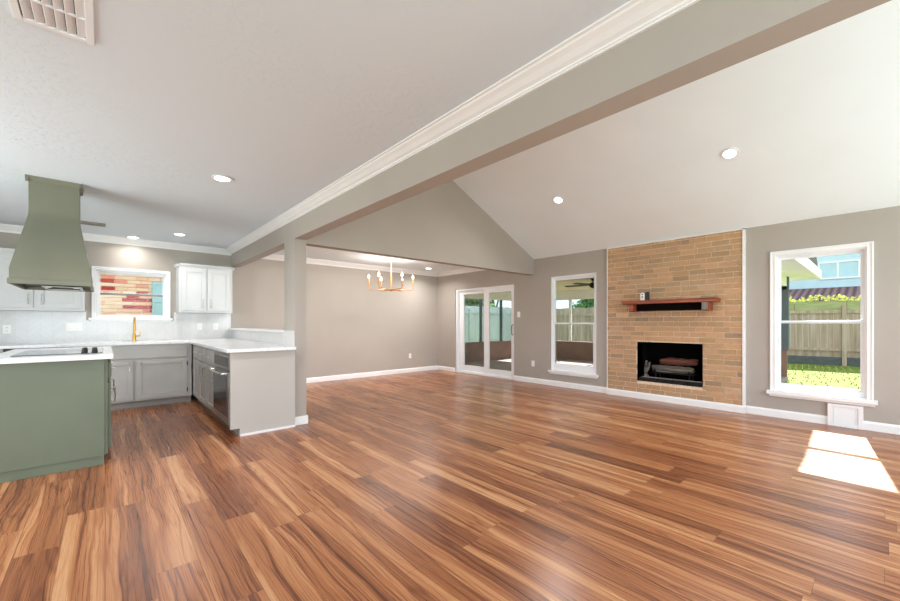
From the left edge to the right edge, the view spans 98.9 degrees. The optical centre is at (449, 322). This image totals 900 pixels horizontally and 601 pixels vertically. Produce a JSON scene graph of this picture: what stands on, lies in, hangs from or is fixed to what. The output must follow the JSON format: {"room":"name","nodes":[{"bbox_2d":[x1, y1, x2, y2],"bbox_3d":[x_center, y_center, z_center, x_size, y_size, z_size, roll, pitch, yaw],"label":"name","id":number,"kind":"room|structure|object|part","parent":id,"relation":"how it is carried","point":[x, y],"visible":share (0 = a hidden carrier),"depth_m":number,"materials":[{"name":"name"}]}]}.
{"room":"open-plan living room","nodes":[
{"label":"open-plan living room","id":0,"kind":"room"},
{"bbox_2d":[0,232,436,394],"bbox_3d":[-3.806,-0.090,7.015,9.190,2.620,0.150,0,0,-42],"label":"wall","id":1,"kind":"structure","parent":0,"point":[351,328],"depth_m":8.12,"materials":[{"name":"beige paint"}]},
{"bbox_2d":[0,248,87,311],"bbox_3d":[-5.510,-0.545,5.129,0.995,0.780,0.386,0,0,-42],"label":"upper cabinet","id":2,"kind":"object","parent":1,"relation":"attached to","point":[12,298],"visible":0.51,"depth_m":5.00,"materials":[{"name":"grey paint"}]},
{"bbox_3d":[-5.581,-0.527,4.867,0.420,0.675,0.019,0,0,-42],"label":"door","id":3,"kind":"part","parent":2,"relation":"part of","materials":[{"name":"grey paint"}]},
{"bbox_3d":[-5.519,-0.912,5.139,0.995,0.045,0.360,0,0,-42],"label":"crown","id":4,"kind":"part","parent":2,"relation":"part of","materials":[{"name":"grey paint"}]},
{"bbox_3d":[-5.244,-0.527,5.169,0.415,0.675,0.019,0,0,-42],"label":"door","id":5,"kind":"part","parent":2,"relation":"part of","materials":[{"name":"grey paint"}]},
{"bbox_2d":[0,311,230,343],"bbox_3d":[-5.477,0.060,5.411,4.260,0.450,0.010,0,0,-42],"label":"backsplash","id":6,"kind":"structure","parent":1,"relation":"attached to","point":[26,326],"depth_m":5.66,"materials":[{"name":"tile"}]},
{"bbox_2d":[3,325,10,333],"bbox_3d":[-5.840,0.090,5.073,0.075,0.115,0.010,0,0,-42],"label":"wall outlet","id":7,"kind":"object","parent":6,"relation":"attached to","point":[6,328],"visible":1,"depth_m":5.07,"materials":[{"name":"white plastic"}]},
{"bbox_2d":[66,323,81,330],"bbox_3d":[-5.367,0.065,5.497,0.165,0.115,0.009,0,0,-42],"label":"wall switch","id":8,"kind":"object","parent":6,"relation":"attached to","point":[69,326],"visible":1,"depth_m":5.50,"materials":[{"name":"white plastic"}]},
{"bbox_2d":[197,323,201,329],"bbox_3d":[-4.234,0.070,6.511,0.075,0.115,0.009,0,0,-42],"label":"wall switch","id":9,"kind":"object","parent":6,"relation":"attached to","point":[199,325],"visible":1,"depth_m":6.51,"materials":[{"name":"white plastic"}]},
{"bbox_2d":[213,323,217,329],"bbox_3d":[-4.059,0.070,6.668,0.075,0.115,0.010,0,0,-42],"label":"wall outlet","id":10,"kind":"object","parent":6,"relation":"attached to","point":[215,325],"visible":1,"depth_m":6.66,"materials":[{"name":"white plastic"}]},
{"bbox_2d":[0,223,231,255],"bbox_3d":[-5.444,-1.233,5.381,4.270,0.094,0.100,0,0,-42],"label":"trim","id":11,"kind":"structure","parent":1,"relation":"attached to","point":[7,228],"depth_m":5.95,"materials":[{"name":"white wood"}]},
{"bbox_2d":[89,266,172,321],"bbox_3d":[-4.922,-0.413,5.975,1.000,0.817,0.150,0,0,-42],"label":"window","id":12,"kind":"structure","parent":1,"relation":"in","point":[96,271],"depth_m":5.91,"materials":[{"name":"white plastic"}]},
{"bbox_3d":[-4.899,-0.036,5.949,1.000,0.062,0.080,0,0,-42],"label":"sill","id":13,"kind":"part","parent":12,"relation":"part of","materials":[{"name":"white wood"}]},
{"bbox_3d":[-4.950,-0.580,6.006,0.782,0.332,0.028,0,0,-42],"label":"sash","id":14,"kind":"part","parent":12,"relation":"part of","materials":[{"name":"white plastic"}]},
{"bbox_3d":[-4.921,-0.428,5.974,0.750,0.032,0.014,0,0,-42],"label":"meeting rail","id":15,"kind":"part","parent":12,"relation":"part of","materials":[{"name":"grey metal"}]},
{"bbox_3d":[-4.930,-0.275,5.983,0.782,0.351,0.028,0,0,-42],"label":"sash","id":16,"kind":"part","parent":12,"relation":"part of","materials":[{"name":"white plastic"}]},
{"bbox_2d":[174,263,234,313],"bbox_3d":[-4.078,-0.545,6.412,0.810,0.780,0.386,0,0,-42],"label":"upper cabinet","id":17,"kind":"object","parent":1,"relation":"attached to","point":[199,288],"visible":1,"depth_m":6.27,"materials":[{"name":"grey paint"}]},
{"bbox_3d":[-4.109,-0.527,6.186,0.332,0.675,0.019,0,0,-42],"label":"door","id":18,"kind":"part","parent":17,"relation":"part of","materials":[{"name":"grey paint"}]},
{"bbox_3d":[-4.087,-0.912,6.421,0.810,0.045,0.360,0,0,-42],"label":"crown","id":19,"kind":"part","parent":17,"relation":"part of","materials":[{"name":"grey paint"}]},
{"bbox_3d":[-3.850,-0.527,6.418,0.332,0.675,0.019,0,0,-42],"label":"door","id":20,"kind":"part","parent":17,"relation":"part of","materials":[{"name":"grey paint"}]},
{"bbox_2d":[261,254,436,276],"bbox_3d":[-2.025,-1.233,8.443,4.630,0.094,0.100,0,0,-42],"label":"trim","id":21,"kind":"structure","parent":1,"relation":"attached to","point":[272,256],"depth_m":8.43,"materials":[{"name":"white wood"}]},
{"bbox_2d":[306,365,436,382],"bbox_3d":[-2.053,1.170,8.474,4.630,0.100,0.016,0,0,-42],"label":"baseboard","id":22,"kind":"structure","parent":1,"relation":"attached to","point":[406,370],"depth_m":8.64,"materials":[{"name":"white wood"}]},
{"bbox_2d":[229,328,283,331],"bbox_3d":[-2.929,0.660,5.874,0.205,1.120,2.720,0,0,-42],"label":"wall","id":23,"kind":"structure","parent":0,"point":[248,329],"depth_m":5.51,"materials":[{"name":"beige paint"}]},
{"bbox_2d":[231,330,293,345],"bbox_3d":[-2.865,0.193,5.694,0.010,0.185,3.055,0,0,-42],"label":"backsplash","id":24,"kind":"structure","parent":23,"relation":"attached to","point":[286,338],"depth_m":5.32,"materials":[{"name":"tile"}]},
{"bbox_2d":[0,0,629,272],"bbox_3d":[-0.420,-1.340,3.309,9.290,0.120,10.190,0,0,-42],"label":"ceiling","id":25,"kind":"structure","parent":0,"point":[283,100],"depth_m":2.16,"materials":[{"name":"white paint"}]},
{"bbox_2d":[7,174,93,291],"bbox_3d":[-3.627,-0.797,3.545,0.499,0.966,0.830,0,0,-42],"label":"range hood","id":26,"kind":"object","parent":25,"relation":"hanging from","point":[50,253],"visible":1,"depth_m":3.37,"materials":[{"name":"green paint"}]},
{"bbox_3d":[-3.627,-0.337,3.545,0.499,0.043,0.830,0,0,-42],"label":"trim","id":27,"kind":"part","parent":26,"relation":"part of","materials":[{"name":"green paint"}]},
{"bbox_3d":[-3.628,-1.255,3.544,0.358,0.050,0.274,0,0,-42],"label":"trim","id":28,"kind":"part","parent":26,"relation":"part of","materials":[{"name":"green paint"}]},
{"bbox_3d":[-3.675,-0.322,3.669,0.260,0.008,0.470,0,0,-42],"label":"filter frame","id":29,"kind":"part","parent":26,"relation":"part of","materials":[{"name":"silver metal"}]},
{"bbox_2d":[8,0,94,45],"bbox_3d":[-1.555,-1.274,1.497,0.250,0.016,0.505,0,0,-42],"label":"ceiling vent","id":30,"kind":"object","parent":25,"relation":"in","point":[74,19],"visible":1,"depth_m":1.59,"materials":[{"name":"white plastic"}]},
{"bbox_2d":[80,220,105,226],"bbox_3d":[-4.609,-1.274,4.974,0.240,0.016,0.180,0,0,-42],"label":"ceiling vent","id":31,"kind":"object","parent":25,"relation":"in","point":[82,222],"visible":0.94,"depth_m":4.96,"materials":[{"name":"grey metal"}]},
{"bbox_2d":[126,236,139,238],"bbox_3d":[-4.740,-1.273,5.756,0.164,0.012,0.164,0,0,-42],"label":"recessed light","id":32,"kind":"object","parent":25,"relation":"in","point":[133,237],"visible":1,"depth_m":5.75,"materials":[{"name":"white plastic"}]},
{"bbox_2d":[173,233,185,235],"bbox_3d":[-3.908,-1.273,5.562,0.164,0.012,0.164,0,0,-42],"label":"recessed light","id":33,"kind":"object","parent":25,"relation":"in","point":[178,234],"visible":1,"depth_m":5.55,"materials":[{"name":"white plastic"}]},
{"bbox_2d":[211,175,232,181],"bbox_3d":[-2.015,-1.273,3.404,0.164,0.012,0.164,0,0,-42],"label":"recessed light","id":34,"kind":"object","parent":25,"relation":"in","point":[221,178],"visible":1,"depth_m":3.39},
{"bbox_2d":[368,257,413,291],"bbox_3d":[-1.161,-0.943,7.592,0.814,0.675,0.892,0,0,-42],"label":"chandelier","id":35,"kind":"object","parent":25,"relation":"hanging from","point":[390,258],"visible":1,"depth_m":7.55,"materials":[{"name":"gold metal"}]},
{"bbox_2d":[306,180,533,274],"bbox_3d":[-0.080,-1.683,6.268,4.635,1.446,0.135,0,0,-42],"label":"wall","id":36,"kind":"structure","parent":0,"point":[441,224],"depth_m":6.06,"materials":[{"name":"beige paint"}]},
{"bbox_2d":[0,369,899,600],"bbox_3d":[-0.390,1.270,3.336,9.370,0.100,10.190,0,0,-42],"label":"floor","id":37,"kind":"structure","parent":0,"point":[428,485],"depth_m":2.51,"materials":[{"name":"brown wood"}]},
{"bbox_2d":[0,359,115,482],"bbox_3d":[-3.668,0.767,3.656,0.734,0.905,1.460,0,0,-42],"label":"kitchen island","id":38,"kind":"object","parent":37,"relation":"on","point":[55,417],"visible":0.92,"depth_m":3.10,"materials":[{"name":"green paint"}]},
{"bbox_2d":[0,346,112,363],"bbox_3d":[-3.696,0.294,3.640,0.752,0.039,1.545,0,0,-42],"label":"island countertop","id":39,"kind":"structure","parent":38,"relation":"on","point":[5,358],"depth_m":3.20,"materials":[{"name":"white stone"}]},
{"bbox_2d":[10,347,102,356],"bbox_3d":[-3.589,0.253,3.572,0.550,0.045,0.830,0,0,-42],"label":"cooktop","id":40,"kind":"object","parent":39,"relation":"in","point":[84,350],"visible":0.98,"depth_m":3.44,"materials":[{"name":"black ceramic"}]},
{"bbox_3d":[-3.455,0.725,3.856,0.038,0.820,1.445,0,0,-42],"label":"frame","id":41,"kind":"part","parent":38,"relation":"part of","materials":[{"name":"green paint"}]},
{"bbox_3d":[-3.211,0.815,3.628,0.019,0.570,0.650,0,0,-42],"label":"door","id":42,"kind":"part","parent":38,"relation":"part of","materials":[{"name":"green paint"}]},
{"bbox_3d":[-3.210,0.425,3.629,0.023,0.150,0.650,0,0,-42],"label":"drawer","id":43,"kind":"part","parent":38,"relation":"part of","materials":[{"name":"green paint"}]},
{"bbox_3d":[-3.041,0.650,3.479,0.036,0.132,0.012,0,0,-42],"label":"handle","id":44,"kind":"part","parent":38,"relation":"part of","materials":[{"name":"silver metal"}]},
{"bbox_2d":[84,343,191,409],"bbox_3d":[-4.644,0.770,5.695,1.300,0.900,0.674,0,0,-42],"label":"base cabinet","id":45,"kind":"object","parent":37,"relation":"on","point":[153,374],"visible":0.71,"depth_m":5.59,"materials":[{"name":"grey paint"}]},
{"bbox_3d":[-4.698,0.820,5.256,0.575,0.550,0.019,0,0,-42],"label":"door","id":46,"kind":"part","parent":45,"relation":"part of","materials":[{"name":"grey paint"}]},
{"bbox_2d":[0,338,295,352],"bbox_3d":[-4.026,0.301,4.592,3.189,0.035,3.144,0,0,-42],"label":"countertop","id":47,"kind":"structure","parent":45,"relation":"on","point":[229,345],"depth_m":5.00,"materials":[{"name":"white stone"}]},
{"bbox_2d":[132,317,140,340],"bbox_3d":[-4.757,0.099,5.801,0.104,0.371,0.188,0,0,-19],"label":"faucet","id":48,"kind":"object","parent":47,"relation":"on","point":[134,318],"visible":0.98,"depth_m":5.84,"materials":[{"name":"gold metal"}]},
{"bbox_3d":[-4.748,0.042,5.796,0.023,0.257,0.174,0,0,-42],"label":"spout","id":49,"kind":"part","parent":48,"relation":"part of","materials":[{"name":"gold metal"}]},
{"bbox_3d":[-4.234,0.820,5.671,0.590,0.550,0.019,0,0,-42],"label":"door","id":50,"kind":"part","parent":45,"relation":"part of","materials":[{"name":"grey paint"}]},
{"bbox_2d":[191,345,205,407],"bbox_3d":[-3.527,0.770,5.896,0.704,0.900,0.620,0,0,-42],"label":"base cabinet","id":51,"kind":"object","parent":37,"relation":"on","point":[196,359],"visible":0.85,"depth_m":5.66,"materials":[{"name":"grey paint"}]},
{"bbox_3d":[-3.722,0.435,5.651,0.023,0.160,0.475,0,0,-42],"label":"drawer","id":52,"kind":"part","parent":51,"relation":"part of","materials":[{"name":"grey paint"}]},
{"bbox_3d":[-3.721,0.820,5.652,0.019,0.550,0.475,0,0,-42],"label":"door","id":53,"kind":"part","parent":51,"relation":"part of","materials":[{"name":"grey paint"}]},
{"bbox_2d":[199,347,212,413],"bbox_3d":[-3.147,0.770,5.471,0.704,0.900,0.520,0,0,-42],"label":"base cabinet","id":54,"kind":"object","parent":37,"relation":"on","point":[203,363],"visible":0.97,"depth_m":5.26,"materials":[{"name":"grey paint"}]},
{"bbox_3d":[-3.378,0.435,5.267,0.023,0.160,0.475,0,0,-42],"label":"drawer","id":55,"kind":"part","parent":54,"relation":"part of","materials":[{"name":"grey paint"}]},
{"bbox_3d":[-3.377,0.820,5.268,0.019,0.550,0.475,0,0,-42],"label":"door","id":56,"kind":"part","parent":54,"relation":"part of","materials":[{"name":"grey paint"}]},
{"bbox_2d":[207,348,221,420],"bbox_3d":[-2.802,0.770,5.086,0.704,0.900,0.515,0,0,-42],"label":"base cabinet","id":57,"kind":"object","parent":37,"relation":"on","point":[210,352],"visible":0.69,"depth_m":4.90,"materials":[{"name":"grey paint"}]},
{"bbox_3d":[-3.027,0.820,4.877,0.019,0.550,0.475,0,0,-42],"label":"door","id":58,"kind":"part","parent":57,"relation":"part of","materials":[{"name":"grey paint"}]},
{"bbox_3d":[-3.028,0.435,4.876,0.023,0.160,0.475,0,0,-42],"label":"drawer","id":59,"kind":"part","parent":57,"relation":"part of","materials":[{"name":"grey paint"}]},
{"bbox_2d":[209,350,238,435],"bbox_3d":[-2.382,0.770,4.579,0.756,0.900,0.790,0,0,-42],"label":"dishwasher","id":60,"kind":"object","parent":37,"relation":"on","point":[221,371],"visible":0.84,"depth_m":4.32,"materials":[{"name":"silver metal"}]},
{"bbox_3d":[-2.637,0.555,4.351,0.073,0.025,0.626,0,0,-42],"label":"handle","id":61,"kind":"part","parent":60,"relation":"part of","materials":[{"name":"silver metal"}]},
{"bbox_3d":[-2.599,0.812,4.385,0.030,0.565,0.770,0,0,-42],"label":"door","id":62,"kind":"part","parent":60,"relation":"part of","materials":[{"name":"silver metal"}]},
{"bbox_3d":[-2.595,0.440,4.388,0.020,0.150,0.770,0,0,-42],"label":"control panel","id":63,"kind":"part","parent":60,"relation":"part of","materials":[{"name":"silver metal"}]},
{"bbox_3d":[-2.582,0.720,4.400,0.014,0.800,0.790,0,0,-42],"label":"frame","id":64,"kind":"part","parent":60,"relation":"part of","materials":[{"name":"silver metal"}]},
{"bbox_2d":[230,350,294,435],"bbox_3d":[-2.075,0.770,4.297,0.673,0.900,0.030,0,0,-42],"label":"end panel","id":65,"kind":"object","parent":37,"relation":"on","point":[262,383],"visible":0.9,"depth_m":4.27,"materials":[{"name":"beige paint"}]},
{"bbox_2d":[240,425,294,436],"bbox_3d":[-2.028,1.209,4.310,0.580,0.022,0.012,0,0,-42],"label":"trim","id":66,"kind":"structure","parent":65,"relation":"attached to","point":[290,426],"depth_m":4.29,"materials":[{"name":"white wood"}]},
{"bbox_2d":[284,238,307,425],"bbox_3d":[-1.893,0.113,4.731,0.160,2.215,0.366,0,0,-42],"label":"column","id":67,"kind":"structure","parent":37,"relation":"on","point":[294,249],"depth_m":4.61,"materials":[{"name":"beige paint"}]},
{"bbox_3d":[-1.893,1.170,4.731,0.160,0.100,0.366,0,0,-42],"label":"trim","id":68,"kind":"part","parent":67,"relation":"part of","materials":[{"name":"white wood"}]},
{"bbox_2d":[608,230,741,404],"bbox_3d":[3.535,-0.021,6.080,0.581,2.482,1.880,0,0,-42],"label":"fireplace","id":69,"kind":"object","parent":37,"relation":"on","point":[710,265],"depth_m":5.81,"materials":[{"name":"tan brick"},{"name":"stained wood"}]},
{"bbox_2d":[644,360,650,376],"bbox_3d":[3.210,0.781,6.276,0.067,0.327,0.155,0,0,3],"label":"andiron","id":70,"kind":"object","parent":69,"relation":"in","point":[647,365],"visible":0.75,"depth_m":6.28,"materials":[{"name":"grey metal"}]},
{"bbox_2d":[621,297,720,311],"bbox_3d":[3.261,-0.254,5.771,0.249,0.177,1.289,0,0,-42],"label":"mantel shelf","id":71,"kind":"object","parent":69,"relation":"attached to","point":[704,304],"visible":1,"depth_m":5.69,"materials":[{"name":"brown wood"}]},
{"bbox_2d":[640,293,644,299],"bbox_3d":[3.017,-0.405,6.026,0.044,0.125,0.064,0,0,-42],"label":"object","id":72,"kind":"object","parent":71,"relation":"on","point":[642,295],"visible":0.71,"depth_m":6.01,"materials":[{"name":"white plastic"}]},
{"bbox_2d":[645,292,649,299],"bbox_3d":[3.067,-0.407,5.985,0.045,0.130,0.053,0,0,-42],"label":"box","id":73,"kind":"object","parent":71,"relation":"on","point":[647,294],"visible":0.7,"depth_m":5.97,"materials":[{"name":"plastic"}]},
{"bbox_3d":[3.265,-0.308,5.774,0.239,0.047,1.275,0,0,-42],"label":"shelf","id":74,"kind":"part","parent":71,"relation":"part of","materials":[{"name":"brown wood"}]},
{"bbox_2d":[652,365,694,373],"bbox_3d":[3.487,0.731,6.029,0.121,0.115,0.591,0,0,-42],"label":"log","id":75,"kind":"object","parent":69,"relation":"on","point":[660,368],"visible":0.99,"depth_m":5.98,"materials":[{"name":"grey wood"}]},
{"bbox_2d":[659,358,698,365],"bbox_3d":[3.566,0.613,6.007,0.135,0.120,0.535,0,0,-42],"label":"log","id":76,"kind":"object","parent":75,"relation":"on","point":[669,361],"visible":1,"depth_m":5.97,"materials":[{"name":"brown wood"}]},
{"bbox_3d":[3.527,0.829,6.059,0.280,0.222,0.600,0,0,-42],"label":"fireplace grate","id":77,"kind":"part","parent":69,"relation":"part of","materials":[{"name":"metal"}]},
{"bbox_2d":[437,206,899,424],"bbox_3d":[3.033,-0.090,6.401,0.180,2.620,10.190,0,0,-42],"label":"wall","id":78,"kind":"structure","parent":0,"point":[532,293],"depth_m":5.09,"materials":[{"name":"beige paint"}]},
{"bbox_2d":[437,268,483,276],"bbox_3d":[0.597,-1.233,8.911,0.100,0.094,2.900,0,0,-42],"label":"trim","id":79,"kind":"structure","parent":78,"relation":"attached to","point":[465,270],"depth_m":9.35,"materials":[{"name":"white wood"}]},
{"bbox_2d":[455,284,513,379],"bbox_3d":[0.800,0.205,8.879,0.160,2.030,1.840,0,0,-42],"label":"door","id":80,"kind":"structure","parent":78,"relation":"in","point":[461,367],"depth_m":8.84,"materials":[{"name":"white plastic"}]},
{"bbox_3d":[0.571,0.203,9.191,0.035,1.935,0.970,0,0,-42],"label":"fixed panel","id":81,"kind":"part","parent":80,"relation":"part of","materials":[{"name":"glass"}]},
{"bbox_3d":[1.086,0.203,8.541,0.035,1.935,0.875,0,0,-42],"label":"sliding panel","id":82,"kind":"part","parent":80,"relation":"part of","materials":[{"name":"glass"}]},
{"bbox_2d":[548,272,598,378],"bbox_3d":[2.298,0.055,7.146,0.180,1.870,1.010,0,0,-42],"label":"window","id":83,"kind":"structure","parent":78,"relation":"in","point":[556,368],"depth_m":7.21,"materials":[{"name":"white plastic"}]},
{"bbox_3d":[2.272,0.954,7.123,0.110,0.072,1.010,0,0,-42],"label":"sill","id":84,"kind":"part","parent":83,"relation":"part of","materials":[{"name":"white wood"}]},
{"bbox_3d":[2.304,0.410,7.179,0.028,0.816,0.847,0,0,-42],"label":"sash","id":85,"kind":"part","parent":83,"relation":"part of","materials":[{"name":"white plastic"}]},
{"bbox_3d":[2.326,-0.400,7.199,0.028,0.876,0.847,0,0,-42],"label":"sash","id":86,"kind":"part","parent":83,"relation":"part of","materials":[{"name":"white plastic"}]},
{"bbox_2d":[607,247,607,387],"bbox_3d":[2.704,-0.080,6.599,0.046,2.400,0.012,0,0,-42],"label":"trim","id":87,"kind":"structure","parent":78,"relation":"attached to","point":[607,247],"depth_m":6.58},
{"bbox_2d":[437,365,899,434],"bbox_3d":[2.942,1.170,6.320,0.064,0.100,9.890,0,0,-42],"label":"baseboard","id":88,"kind":"structure","parent":78,"relation":"attached to","point":[867,425],"depth_m":5.44,"materials":[{"name":"white wood"}]},
{"bbox_2d":[607,228,743,248],"bbox_3d":[3.337,-1.261,5.890,0.050,0.018,1.912,0,0,-42],"label":"trim","id":89,"kind":"structure","parent":78,"relation":"attached to","point":[739,228],"depth_m":5.75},
{"bbox_2d":[742,228,745,405],"bbox_3d":[3.965,-0.072,5.189,0.050,2.385,0.030,0,0,-42],"label":"trim","id":90,"kind":"structure","parent":78,"relation":"attached to","point":[744,229],"depth_m":5.17,"materials":[{"name":"white wood"}]},
{"bbox_2d":[766,241,877,406],"bbox_3d":[4.487,0.020,4.687,0.200,1.860,0.965,0,0,-42],"label":"window","id":91,"kind":"structure","parent":78,"relation":"in","point":[858,397],"depth_m":4.58,"materials":[{"name":"white plastic"}]},
{"bbox_3d":[4.512,0.390,4.714,0.028,0.826,0.751,0,0,-42],"label":"sash","id":92,"kind":"part","parent":91,"relation":"part of","materials":[{"name":"white plastic"}]},
{"bbox_3d":[4.534,-0.409,4.734,0.028,0.844,0.751,0,0,-42],"label":"sash","id":93,"kind":"part","parent":91,"relation":"part of","materials":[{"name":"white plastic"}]},
{"bbox_3d":[4.521,0.010,4.717,0.070,1.706,0.771,0,0,-42],"label":"frame","id":94,"kind":"part","parent":91,"relation":"part of","materials":[{"name":"white plastic"}]},
{"bbox_3d":[4.462,0.911,4.664,0.130,0.077,0.965,0,0,-42],"label":"sill","id":95,"kind":"part","parent":91,"relation":"part of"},
{"bbox_2d":[828,403,862,429],"bbox_3d":[4.600,1.089,4.483,0.045,0.262,0.290,0,0,-42],"label":"pet door","id":96,"kind":"structure","parent":78,"relation":"in","point":[840,415],"depth_m":4.47,"materials":[{"name":"white plastic"}]},
{"bbox_2d":[453,0,899,258],"bbox_3d":[2.255,-1.881,3.658,4.740,1.269,7.140,0,0,-42],"label":"vaulted ceiling","id":97,"kind":"structure","parent":0,"point":[812,120],"depth_m":4.32,"materials":[{"name":"white paint"}]},
{"bbox_2d":[553,196,563,203],"bbox_3d":[1.653,-1.870,5.884,0.147,0.076,0.163,0,0,-36],"label":"recessed light","id":98,"kind":"object","parent":97,"relation":"attached to","point":[557,199],"visible":1,"depth_m":5.88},
{"bbox_2d":[231,0,890,266],"bbox_3d":[-0.535,-1.163,3.206,0.140,0.335,9.890,0,0,-42],"label":"beam","id":99,"kind":"structure","parent":97,"relation":"attached to","point":[705,38],"depth_m":1.76,"materials":[{"name":"beige paint"}]},
{"bbox_2d":[226,0,699,253],"bbox_3d":[-0.630,-1.246,3.121,0.115,0.068,9.890,0,0,-42],"label":"trim","id":100,"kind":"structure","parent":99,"relation":"attached to","point":[634,17],"depth_m":2.05,"materials":[{"name":"white wood"}]},
{"bbox_2d":[721,148,738,158],"bbox_3d":[3.100,-1.870,4.267,0.147,0.076,0.163,0,0,-36],"label":"recessed light","id":101,"kind":"object","parent":97,"relation":"attached to","point":[730,153],"visible":1,"depth_m":4.26,"materials":[{"name":"white plastic"}]},
{"label":"outside","id":102,"kind":"structure","parent":0,"visible":0},
{"bbox_2d":[785,351,859,388],"bbox_3d":[0.583,1.490,10.591,105.000,0.300,105.000,0,0,-42],"label":"lawn","id":103,"kind":"structure","parent":102,"point":[849,369],"depth_m":9.71,"materials":[{"name":"green plant"}]},
{"bbox_2d":[100,274,162,314],"bbox_3d":[-6.990,-0.670,8.104,8.800,4.020,1.200,0,0,-42],"label":"brick house","id":104,"kind":"structure","parent":103,"relation":"on","point":[109,304],"depth_m":8.17,"materials":[{"name":"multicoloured brick"}]},
{"bbox_3d":[-6.378,-0.440,8.454,0.250,0.870,0.015,0,0,-42],"label":"shutter frame","id":105,"kind":"part","parent":104,"relation":"part of","materials":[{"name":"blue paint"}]},
{"bbox_2d":[154,285,162,314],"bbox_3d":[-6.402,-0.440,8.482,0.250,0.870,0.060,0,0,-42],"label":"shutter","id":106,"kind":"object","parent":104,"relation":"hanging from","point":[158,289],"depth_m":8.45,"materials":[{"name":"blue paint"}]},
{"bbox_2d":[465,298,495,306],"bbox_3d":[1.629,-1.108,20.486,2.358,4.917,3.130,0,0,24],"label":"tree","id":107,"kind":"object","parent":103,"relation":"on","point":[468,302],"visible":0.13,"depth_m":19.65,"materials":[{"name":"green plant"}]},
{"bbox_2d":[465,306,510,342],"bbox_3d":[1.015,0.290,17.602,19.000,2.100,0.130,0,0,-42],"label":"fence","id":108,"kind":"object","parent":103,"relation":"on","point":[471,312],"visible":0.08,"depth_m":18.49,"materials":[{"name":"wood"}]},
{"bbox_3d":[0.913,0.340,17.491,0.100,2.000,0.100,0,0,-42],"label":"post","id":109,"kind":"part","parent":108,"relation":"part of","materials":[{"name":"wood"}]},
{"bbox_3d":[2.701,0.340,19.093,0.100,2.000,0.100,0,0,-42],"label":"post","id":110,"kind":"part","parent":108,"relation":"part of","materials":[{"name":"wood"}]},
{"bbox_2d":[490,300,498,306],"bbox_3d":[2.648,-1.724,24.746,4.663,6.149,4.597,0,0,-42],"label":"tree","id":111,"kind":"object","parent":103,"relation":"on","point":[492,301],"visible":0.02,"depth_m":24.80,"materials":[{"name":"green plant"}]},
{"bbox_2d":[572,299,593,307],"bbox_3d":[6.998,-1.170,18.421,3.114,5.041,2.964,0,0,-42],"label":"tree","id":112,"kind":"object","parent":103,"relation":"on","point":[583,303],"visible":0.1,"depth_m":18.07,"materials":[{"name":"green plant"}]},
{"bbox_2d":[465,358,787,382],"bbox_3d":[3.451,1.295,9.951,5.180,0.090,7.380,0,0,-42],"label":"floor","id":113,"kind":"structure","parent":103,"relation":"on","point":[500,364],"depth_m":11.71,"materials":[{"name":"concrete"}]},
{"bbox_2d":[465,257,821,376],"bbox_3d":[3.660,-0.790,9.943,5.480,4.080,8.170,0,0,-42],"label":"patio cover","id":114,"kind":"object","parent":113,"relation":"on","point":[803,268],"visible":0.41,"depth_m":12.40,"materials":[{"name":"dark screen mesh"},{"name":"brown painted wood"},{"name":"white painted wood"}]},
{"bbox_3d":[1.001,-0.060,12.522,0.060,1.400,0.080,0,0,-42],"label":"post","id":115,"kind":"part","parent":114,"relation":"part of","materials":[{"name":"black wood"}]},
{"bbox_3d":[1.746,-0.060,13.189,0.060,1.400,0.080,0,0,-42],"label":"post","id":116,"kind":"part","parent":114,"relation":"part of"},
{"bbox_3d":[4.048,-0.060,12.956,0.080,1.400,0.080,0,0,-42],"label":"post","id":117,"kind":"part","parent":114,"relation":"part of","materials":[{"name":"wood"}]},
{"bbox_2d":[565,279,593,287],"bbox_3d":[3.440,-0.945,9.344,1.333,0.230,1.333,0,0,-42],"label":"ceiling fan","id":118,"kind":"object","parent":114,"relation":"hanging from","point":[591,285],"visible":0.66,"depth_m":9.31,"materials":[{"name":"brown metal"}]},
{"bbox_3d":[3.175,-0.911,9.604,0.620,0.033,0.120,0,0,38],"label":"blade","id":119,"kind":"part","parent":118,"relation":"part of","materials":[{"name":"brown metal"}]},
{"bbox_3d":[3.146,-0.911,9.146,0.620,0.033,0.120,0,0,-34],"label":"blade","id":120,"kind":"part","parent":118,"relation":"part of","materials":[{"name":"brown metal"}]},
{"bbox_3d":[7.718,-0.210,8.860,0.120,1.700,0.120,0,0,-42],"label":"post","id":121,"kind":"part","parent":114,"relation":"part of","materials":[{"name":"grey wood"}]},
{"bbox_2d":[556,300,859,366],"bbox_3d":[10.169,0.335,13.319,14.601,2.010,0.130,0,0,36],"label":"fence","id":122,"kind":"object","parent":103,"relation":"on","point":[829,343],"visible":0.23,"depth_m":12.26,"materials":[{"name":"beige wood"}]},
{"bbox_2d":[781,294,859,303],"bbox_3d":[11.138,-0.760,12.916,11.359,0.394,0.523,0,0,37],"label":"ivy hedge","id":123,"kind":"object","parent":122,"relation":"on","point":[839,295],"visible":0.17,"depth_m":12.29,"materials":[{"name":"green plant"}]},
{"bbox_3d":[12.130,0.400,11.850,0.100,1.880,0.100,0,0,36],"label":"post","id":124,"kind":"part","parent":122,"relation":"part of","materials":[{"name":"beige wood"}]},
{"bbox_2d":[781,253,859,352],"bbox_3d":[19.936,-2.820,21.883,10.500,8.320,18.800,0,0,-42],"label":"neighbor house","id":125,"kind":"structure","parent":103,"relation":"on","point":[840,273],"depth_m":18.90,"materials":[{"name":"blue"}]},
{"bbox_3d":[19.181,-2.600,19.012,0.025,0.760,1.370,0,0,-42],"label":"pane","id":126,"kind":"part","parent":125,"relation":"part of","materials":[{"name":"blue glass"}]},
{"bbox_2d":[784,363,858,388],"bbox_3d":[8.829,1.310,9.250,7.526,0.060,3.248,0,0,-42],"label":"grass blades","id":127,"kind":"object","parent":103,"relation":"on","point":[790,363],"visible":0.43,"depth_m":9.75,"materials":[{"name":"plant"}]}
]}

